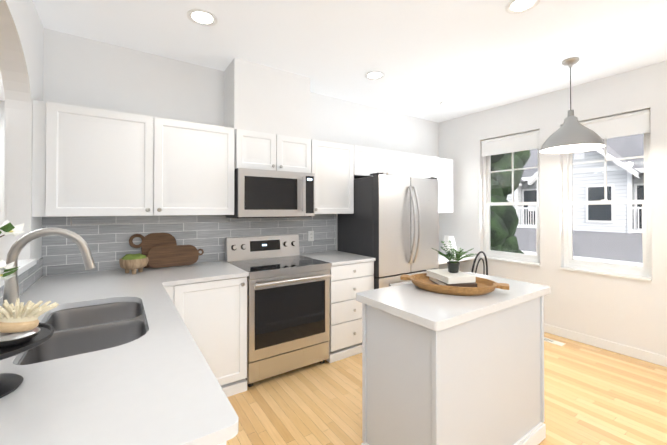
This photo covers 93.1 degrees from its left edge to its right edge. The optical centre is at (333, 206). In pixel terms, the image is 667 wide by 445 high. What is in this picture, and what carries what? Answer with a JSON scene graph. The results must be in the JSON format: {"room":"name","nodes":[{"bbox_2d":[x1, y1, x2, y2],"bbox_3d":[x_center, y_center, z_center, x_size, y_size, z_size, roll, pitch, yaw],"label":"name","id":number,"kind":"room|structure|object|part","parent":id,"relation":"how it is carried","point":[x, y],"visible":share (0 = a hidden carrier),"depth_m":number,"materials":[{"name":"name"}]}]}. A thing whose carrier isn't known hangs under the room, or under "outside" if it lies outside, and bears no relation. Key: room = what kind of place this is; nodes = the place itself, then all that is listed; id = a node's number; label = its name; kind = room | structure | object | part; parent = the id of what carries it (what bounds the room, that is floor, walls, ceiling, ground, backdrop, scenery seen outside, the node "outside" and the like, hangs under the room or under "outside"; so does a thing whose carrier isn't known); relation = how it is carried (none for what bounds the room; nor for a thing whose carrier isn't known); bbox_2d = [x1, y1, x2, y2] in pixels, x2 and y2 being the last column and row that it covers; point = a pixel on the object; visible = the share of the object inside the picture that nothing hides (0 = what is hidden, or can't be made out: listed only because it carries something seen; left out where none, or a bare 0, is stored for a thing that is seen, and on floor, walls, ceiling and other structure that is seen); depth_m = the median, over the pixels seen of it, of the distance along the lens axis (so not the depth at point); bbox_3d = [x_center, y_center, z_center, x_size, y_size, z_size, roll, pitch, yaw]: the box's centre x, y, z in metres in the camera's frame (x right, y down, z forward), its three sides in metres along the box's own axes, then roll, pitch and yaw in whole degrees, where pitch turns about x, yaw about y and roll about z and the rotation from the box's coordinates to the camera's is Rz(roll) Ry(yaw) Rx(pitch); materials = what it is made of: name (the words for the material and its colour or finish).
{"room":"kitchen","nodes":[
{"label":"kitchen","id":0,"kind":"room"},
{"bbox_2d":[0,100,4,260],"bbox_3d":[-3.746,0.212,2.623,3.530,2.420,0.150,0,-1,-34],"label":"wall","id":1,"kind":"structure","parent":0,"point":[2,122],"depth_m":2.96,"materials":[{"name":"paint"}]},
{"bbox_2d":[0,70,4,100],"bbox_3d":[-1.885,-1.064,-0.271,3.710,0.080,7.050,0,-1,-34],"label":"ceiling","id":2,"kind":"structure","parent":0,"point":[2,97],"depth_m":2.70,"materials":[{"name":"paint"}]},
{"bbox_2d":[0,0,43,292],"bbox_3d":[-1.457,0.049,1.217,0.120,2.720,2.510,0,-1,-34],"label":"wall","id":3,"kind":"structure","parent":0,"point":[21,47],"depth_m":1.95,"materials":[{"name":"paint"}]},
{"bbox_2d":[0,259,36,286],"bbox_3d":[-1.565,0.342,1.365,0.190,0.035,1.416,0,-1,-34],"label":"wall ledge","id":4,"kind":"object","parent":3,"relation":"attached to","point":[25,264],"visible":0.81,"depth_m":1.80,"materials":[{"name":"white paint"}]},
{"bbox_2d":[0,258,42,305],"bbox_3d":[-1.444,0.428,1.308,0.008,0.133,2.352,0,-1,-34],"label":"wall tiles","id":5,"kind":"structure","parent":3,"relation":"attached to","point":[29,278],"depth_m":1.92,"materials":[{"name":"grey tile"}]},
{"bbox_2d":[42,28,438,276],"bbox_3d":[-0.283,0.071,3.620,4.760,2.720,0.150,0,-1,-34],"label":"wall","id":6,"kind":"structure","parent":0,"point":[83,72],"depth_m":2.77,"materials":[{"name":"paint"}]},
{"bbox_2d":[32,100,235,225],"bbox_3d":[-1.481,-0.269,2.508,1.283,0.820,0.350,0,-1,-34],"label":"upper cabinet","id":7,"kind":"object","parent":6,"relation":"attached to","point":[87,161],"depth_m":2.29,"materials":[{"name":"white wood"}]},
{"bbox_3d":[-1.709,0.105,2.332,0.359,0.070,0.040,0,-1,-34],"label":"mounted towel holder rail","id":8,"kind":"part","parent":7,"relation":"part of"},
{"bbox_2d":[42,214,335,275],"bbox_3d":[-1.042,0.293,3.008,2.578,0.433,0.008,0,-1,-34],"label":"wall tile","id":9,"kind":"structure","parent":6,"relation":"attached to","point":[109,246],"depth_m":2.71,"materials":[{"name":"grey tile"}]},
{"bbox_2d":[308,231,313,240],"bbox_3d":[-0.251,0.331,3.534,0.070,0.114,0.008,0,-1,-34],"label":"outlet","id":10,"kind":"object","parent":9,"relation":"attached to","point":[310,235],"visible":1,"depth_m":3.53,"materials":[{"name":"white plastic"}]},
{"bbox_2d":[236,129,311,172],"bbox_3d":[-0.629,-0.499,3.087,0.751,0.348,0.350,0,-1,-34],"label":"upper cabinet","id":11,"kind":"object","parent":6,"relation":"attached to","point":[254,149],"depth_m":2.92,"materials":[{"name":"white wood"}]},
{"bbox_2d":[225,168,314,217],"bbox_3d":[-0.594,-0.109,3.031,0.748,0.430,0.460,0,-1,-34],"label":"microwave","id":12,"kind":"object","parent":11,"relation":"attached to","point":[259,193],"visible":0.98,"depth_m":2.85,"materials":[{"name":"silver metal"}]},
{"bbox_2d":[312,140,355,213],"bbox_3d":[-0.095,-0.295,3.448,0.530,0.750,0.350,0,-1,-34],"label":"upper cabinet","id":13,"kind":"object","parent":6,"relation":"attached to","point":[333,164],"depth_m":3.30,"materials":[{"name":"white wood"}]},
{"bbox_2d":[356,146,411,178],"bbox_3d":[0.494,-0.504,3.849,0.885,0.325,0.350,0,-1,-34],"label":"upper cabinet","id":14,"kind":"object","parent":6,"relation":"attached to","point":[369,161],"depth_m":3.69,"materials":[{"name":"white wood"}]},
{"bbox_2d":[412,154,435,177],"bbox_3d":[1.042,-0.501,4.220,0.439,0.325,0.350,0,-1,-34],"label":"upper cabinet","id":15,"kind":"object","parent":6,"relation":"attached to","point":[423,166],"depth_m":4.10,"materials":[{"name":"white wood"}]},
{"bbox_2d":[436,157,452,212],"bbox_3d":[1.406,-0.286,4.465,0.435,0.750,0.350,0,-1,-34],"label":"upper cabinet","id":16,"kind":"object","parent":6,"relation":"attached to","point":[444,167],"depth_m":4.34,"materials":[{"name":"white wood"}]},
{"bbox_2d":[224,58,309,138],"bbox_3d":[-0.640,-0.984,3.097,0.759,0.618,0.330,0,-1,-34],"label":"wall","id":17,"kind":"structure","parent":0,"point":[261,98],"depth_m":2.93,"materials":[{"name":"paint"}]},
{"bbox_2d":[32,0,666,122],"bbox_3d":[1.339,-1.351,1.241,4.760,0.080,5.930,0,-1,-34],"label":"ceiling","id":18,"kind":"structure","parent":0,"point":[427,57],"depth_m":2.47,"materials":[{"name":"paint"}]},
{"bbox_2d":[187,9,217,26],"bbox_3d":[-0.904,-1.298,2.178,0.196,0.006,0.196,0,-1,-34],"label":"recessed light","id":19,"kind":"object","parent":18,"relation":"in","point":[201,17],"visible":1,"depth_m":2.17,"materials":[{"name":"white plastic"}]},
{"bbox_2d":[365,71,384,79],"bbox_3d":[0.406,-1.290,3.115,0.196,0.006,0.196,0,-1,-34],"label":"recessed light","id":20,"kind":"object","parent":18,"relation":"in","point":[372,75],"visible":1,"depth_m":3.12,"materials":[{"name":"white plastic"}]},
{"bbox_2d":[505,0,539,13],"bbox_3d":[1.217,-1.300,2.034,0.196,0.006,0.196,0,-1,-34],"label":"recessed light","id":21,"kind":"object","parent":18,"relation":"in","point":[519,6],"visible":1,"depth_m":2.05,"materials":[{"name":"white plastic"}]},
{"bbox_2d":[539,57,605,153],"bbox_3d":[2.103,-0.901,2.800,0.472,0.790,0.472,0,-1,-34],"label":"pendant lamp","id":22,"kind":"object","parent":18,"relation":"hanging from","point":[571,134],"visible":0.98,"depth_m":2.75,"materials":[{"name":"silver metal"}]},
{"bbox_2d":[226,332,666,444],"bbox_3d":[-0.213,1.436,0.840,7.750,0.060,7.050,0,-1,-34],"label":"floor","id":23,"kind":"structure","parent":0,"point":[593,395],"depth_m":2.29,"materials":[{"name":"brown wood"}]},
{"bbox_2d":[164,277,246,396],"bbox_3d":[-1.085,0.979,2.537,0.583,0.883,0.710,0,-1,-34],"label":"base cabinet","id":24,"kind":"object","parent":23,"relation":"on","point":[213,314],"visible":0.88,"depth_m":2.32,"materials":[{"name":"white wood"}]},
{"bbox_2d":[225,234,330,386],"bbox_3d":[-0.511,0.859,2.892,0.752,1.129,0.728,0,-1,-34],"label":"range","id":25,"kind":"object","parent":23,"relation":"on","point":[287,306],"visible":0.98,"depth_m":2.67,"materials":[{"name":"silver metal"}]},
{"bbox_2d":[326,261,373,362],"bbox_3d":[0.008,0.986,3.278,0.524,0.883,0.710,0,-1,-34],"label":"base cabinet","id":26,"kind":"object","parent":23,"relation":"on","point":[347,282],"visible":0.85,"depth_m":2.96,"materials":[{"name":"white wood"}]},
{"bbox_2d":[300,250,375,265],"bbox_3d":[0.005,0.528,3.286,0.530,0.030,0.701,0,-1,-34],"label":"countertop","id":27,"kind":"structure","parent":26,"relation":"on","point":[335,258],"depth_m":3.17,"materials":[{"name":"white stone"}]},
{"bbox_2d":[338,173,437,288],"bbox_3d":[0.657,0.549,3.634,0.920,1.764,0.814,0,-1,-34],"label":"refrigerator","id":28,"kind":"object","parent":23,"relation":"on","point":[390,224],"visible":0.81,"depth_m":3.32,"materials":[{"name":"silver metal"}]},
{"bbox_2d":[361,296,545,444],"bbox_3d":[0.726,0.973,1.855,1.032,0.883,0.512,0,-1,-34],"label":"kitchen island","id":29,"kind":"object","parent":23,"relation":"on","point":[478,381],"visible":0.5,"depth_m":1.61,"materials":[{"name":"white wood"}]},
{"bbox_2d":[356,272,549,330],"bbox_3d":[0.726,0.510,1.859,1.090,0.040,0.560,0,-1,-34],"label":"island countertop","id":30,"kind":"structure","parent":29,"relation":"on","point":[412,302],"depth_m":1.64,"materials":[{"name":"white stone"}]},
{"bbox_2d":[400,273,508,295],"bbox_3d":[0.700,0.461,1.872,0.395,0.056,0.541,0,-1,-34],"label":"wood tray","id":31,"kind":"object","parent":30,"relation":"on","point":[424,282],"visible":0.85,"depth_m":1.75,"materials":[{"name":"brown wood"}]},
{"bbox_2d":[429,277,476,286],"bbox_3d":[0.700,0.445,1.872,0.180,0.028,0.245,0,-1,-6],"label":"book","id":32,"kind":"object","parent":31,"relation":"on","point":[438,282],"visible":0.4,"depth_m":1.76,"materials":[{"name":"grey paper"}]},
{"bbox_2d":[426,269,475,283],"bbox_3d":[0.690,0.412,1.878,0.175,0.036,0.235,0,-1,-14],"label":"book","id":33,"kind":"object","parent":32,"relation":"on","point":[444,276],"visible":0.98,"depth_m":1.80,"materials":[{"name":"white paper"}]},
{"bbox_2d":[447,261,459,272],"bbox_3d":[0.718,0.364,1.891,0.074,0.060,0.074,0,-1,-34],"label":"plant pot","id":34,"kind":"object","parent":33,"relation":"on","point":[453,267],"visible":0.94,"depth_m":1.86,"materials":[{"name":"black ceramic"}]},
{"bbox_2d":[432,240,475,262],"bbox_3d":[0.734,0.277,1.873,0.223,0.135,0.248,0,-1,-34],"label":"sprigs","id":35,"kind":"object","parent":34,"relation":"in","point":[452,257],"visible":1,"depth_m":1.90,"materials":[{"name":"green plant"}]},
{"bbox_2d":[438,252,475,271],"bbox_3d":[1.377,1.057,4.268,0.970,0.759,0.594,0,-1,-34],"label":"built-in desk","id":36,"kind":"object","parent":23,"relation":"on","point":[466,264],"visible":0.1,"depth_m":4.36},
{"bbox_2d":[441,236,456,255],"bbox_3d":[1.600,0.542,4.367,0.210,0.270,0.210,0,-1,-34],"label":"desk lamp","id":37,"kind":"object","parent":36,"relation":"on","point":[447,239],"visible":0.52,"depth_m":4.31,"materials":[{"name":"white fabric"}]},
{"bbox_2d":[471,251,487,274],"bbox_3d":[1.692,0.990,3.978,0.432,0.892,0.442,0,-1,-34],"label":"bistro chair","id":38,"kind":"object","parent":23,"relation":"on","point":[484,254],"visible":0.35,"depth_m":3.84,"materials":[{"name":"black metal"}]},
{"bbox_2d":[544,337,564,345],"bbox_3d":[2.276,1.426,3.379,0.100,0.006,0.320,0,-1,-34],"label":"floor vent","id":39,"kind":"object","parent":23,"relation":"in","point":[558,343],"visible":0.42,"depth_m":3.30,"materials":[{"name":"white metal"}]},
{"bbox_3d":[-1.159,0.970,1.510,0.692,0.883,2.326,0,-1,-34],"label":"cabinet","id":40,"kind":"object","parent":23,"relation":"on","visible":0},
{"bbox_2d":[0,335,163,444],"bbox_3d":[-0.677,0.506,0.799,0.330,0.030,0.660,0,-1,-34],"label":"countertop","id":41,"kind":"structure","parent":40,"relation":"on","point":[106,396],"depth_m":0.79,"materials":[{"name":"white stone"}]},
{"bbox_2d":[56,269,139,291],"bbox_3d":[-1.603,0.518,2.193,0.360,0.030,0.706,0,-1,-34],"label":"countertop","id":42,"kind":"structure","parent":40,"relation":"on","point":[98,279],"depth_m":2.17,"materials":[{"name":"white stone"}]},
{"bbox_2d":[3,268,238,444],"bbox_3d":[-1.140,0.512,1.510,0.720,0.030,2.356,0,-1,-34],"label":"countertop","id":43,"kind":"structure","parent":40,"relation":"on","point":[157,383],"depth_m":1.02,"materials":[{"name":"white stone"}]},
{"bbox_2d":[0,322,53,397],"bbox_3d":[-0.934,0.423,0.825,0.304,0.133,0.304,0,-1,-34],"label":"pedestal stand","id":44,"kind":"object","parent":43,"relation":"on","point":[10,383],"visible":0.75,"depth_m":0.84,"materials":[{"name":"black metal"}]},
{"bbox_2d":[0,327,40,346],"bbox_3d":[-0.855,0.354,0.849,0.100,0.022,0.100,0,-1,-34],"label":"dish","id":45,"kind":"object","parent":44,"relation":"on","point":[11,339],"visible":0.96,"depth_m":0.85,"materials":[{"name":"ceramic"}]},
{"bbox_2d":[0,298,58,332],"bbox_3d":[-0.844,0.294,0.857,0.147,0.090,0.113,0,-1,-34],"label":"scrub brush","id":46,"kind":"object","parent":45,"relation":"on","point":[19,317],"visible":1,"depth_m":0.84,"materials":[{"name":"brown wood"}]},
{"bbox_2d":[2,227,95,308],"bbox_3d":[-1.239,0.294,1.388,0.313,0.403,0.099,0,-1,-34],"label":"faucet","id":47,"kind":"object","parent":43,"relation":"on","point":[11,291],"visible":0.6,"depth_m":1.33,"materials":[{"name":"silver metal"}]},
{"bbox_2d":[17,302,147,364],"bbox_3d":[-1.046,0.627,1.381,0.420,0.200,0.810,0,-1,-34],"label":"sink basin","id":48,"kind":"object","parent":43,"relation":"in","point":[83,330],"visible":0.29,"depth_m":1.43,"materials":[{"name":"silver metal"}]},
{"bbox_2d":[119,253,147,273],"bbox_3d":[-1.513,0.432,2.396,0.188,0.145,0.188,0,-1,-34],"label":"moss bowl","id":49,"kind":"object","parent":43,"relation":"on","point":[133,262],"visible":1,"depth_m":2.34,"materials":[{"name":"green plant"}]},
{"bbox_2d":[129,233,176,267],"bbox_3d":[-1.503,0.364,2.638,0.348,0.282,0.078,0,-1,-34],"label":"cutting board","id":50,"kind":"object","parent":43,"relation":"on","point":[149,242],"visible":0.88,"depth_m":2.64,"materials":[{"name":"brown wood"}]},
{"bbox_2d":[148,245,203,267],"bbox_3d":[-1.331,0.419,2.685,0.430,0.173,0.066,0,-1,-34],"label":"cutting board","id":51,"kind":"object","parent":43,"relation":"on","point":[169,256],"visible":1,"depth_m":2.66,"materials":[{"name":"brown wood"}]},
{"bbox_2d":[163,260,248,284],"bbox_3d":[-1.087,0.522,2.543,0.587,0.030,0.706,0,-1,-34],"label":"countertop","id":52,"kind":"structure","parent":40,"relation":"on","point":[211,270],"depth_m":2.42,"materials":[{"name":"white stone"}]},
{"bbox_2d":[439,61,666,355],"bbox_3d":[3.247,0.061,2.521,0.150,2.720,5.930,0,-1,-34],"label":"wall","id":53,"kind":"structure","parent":0,"point":[628,312],"depth_m":3.42,"materials":[{"name":"paint"}]},
{"bbox_2d":[480,148,539,265],"bbox_3d":[2.235,-0.103,3.993,0.165,1.593,0.729,0,-1,-34],"label":"window","id":54,"kind":"structure","parent":53,"relation":"in","point":[520,258],"depth_m":4.04,"materials":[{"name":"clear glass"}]},
{"bbox_2d":[481,130,539,156],"bbox_3d":[2.220,-0.786,3.989,0.048,0.221,0.715,0,-1,-34],"label":"shade","id":55,"kind":"object","parent":54,"relation":"attached to","point":[525,141],"visible":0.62,"depth_m":3.95,"materials":[{"name":"white fabric"}]},
{"bbox_2d":[544,324,666,366],"bbox_3d":[3.176,1.373,2.462,0.019,0.094,5.628,0,-1,-34],"label":"baseboard","id":56,"kind":"structure","parent":53,"relation":"attached to","point":[651,357],"depth_m":3.11,"materials":[{"name":"white wood"}]},
{"bbox_2d":[560,132,651,280],"bbox_3d":[2.757,-0.110,3.223,0.165,1.593,0.717,0,-1,-34],"label":"window","id":57,"kind":"structure","parent":53,"relation":"in","point":[644,273],"depth_m":3.21,"materials":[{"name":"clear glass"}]},
{"bbox_2d":[579,109,649,138],"bbox_3d":[2.742,-0.793,3.220,0.048,0.221,0.703,0,-1,-34],"label":"shade","id":58,"kind":"object","parent":53,"relation":"attached to","point":[631,123],"visible":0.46,"depth_m":3.09,"materials":[{"name":"white fabric"}]},
{"label":"outside","id":59,"kind":"structure","parent":0,"visible":0},
{"bbox_3d":[22.591,4.920,24.153,55.400,0.200,75.000,0,-1,-34],"label":"ground","id":60,"kind":"structure","parent":59,"visible":0},
{"bbox_2d":[490,194,523,253],"bbox_3d":[3.504,2.101,7.691,2.638,5.135,2.258,0,-1,-34],"label":"tree","id":61,"kind":"object","parent":60,"relation":"on","point":[509,221],"depth_m":6.64,"materials":[{"name":"green plant"}]},
{"bbox_2d":[507,133,643,266],"bbox_3d":[14.173,0.262,17.883,12.420,9.000,30.800,0,-1,-34],"label":"townhouses","id":62,"kind":"structure","parent":60,"relation":"on","point":[630,182],"depth_m":14.06,"materials":[{"name":"grey"}]},
{"bbox_3d":[-0.965,0.316,0.739,0.112,0.095,0.112,0,-1,-34],"label":"glass vase","id":63,"kind":"object","parent":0,"visible":0},
{"bbox_2d":[0,220,23,279],"bbox_3d":[-0.910,0.186,0.770,0.235,0.306,0.180,0,-1,-34],"label":"blossom branches","id":64,"kind":"object","parent":63,"relation":"in","point":[7,271],"visible":1,"depth_m":0.83,"materials":[{"name":"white plant"}]}
]}

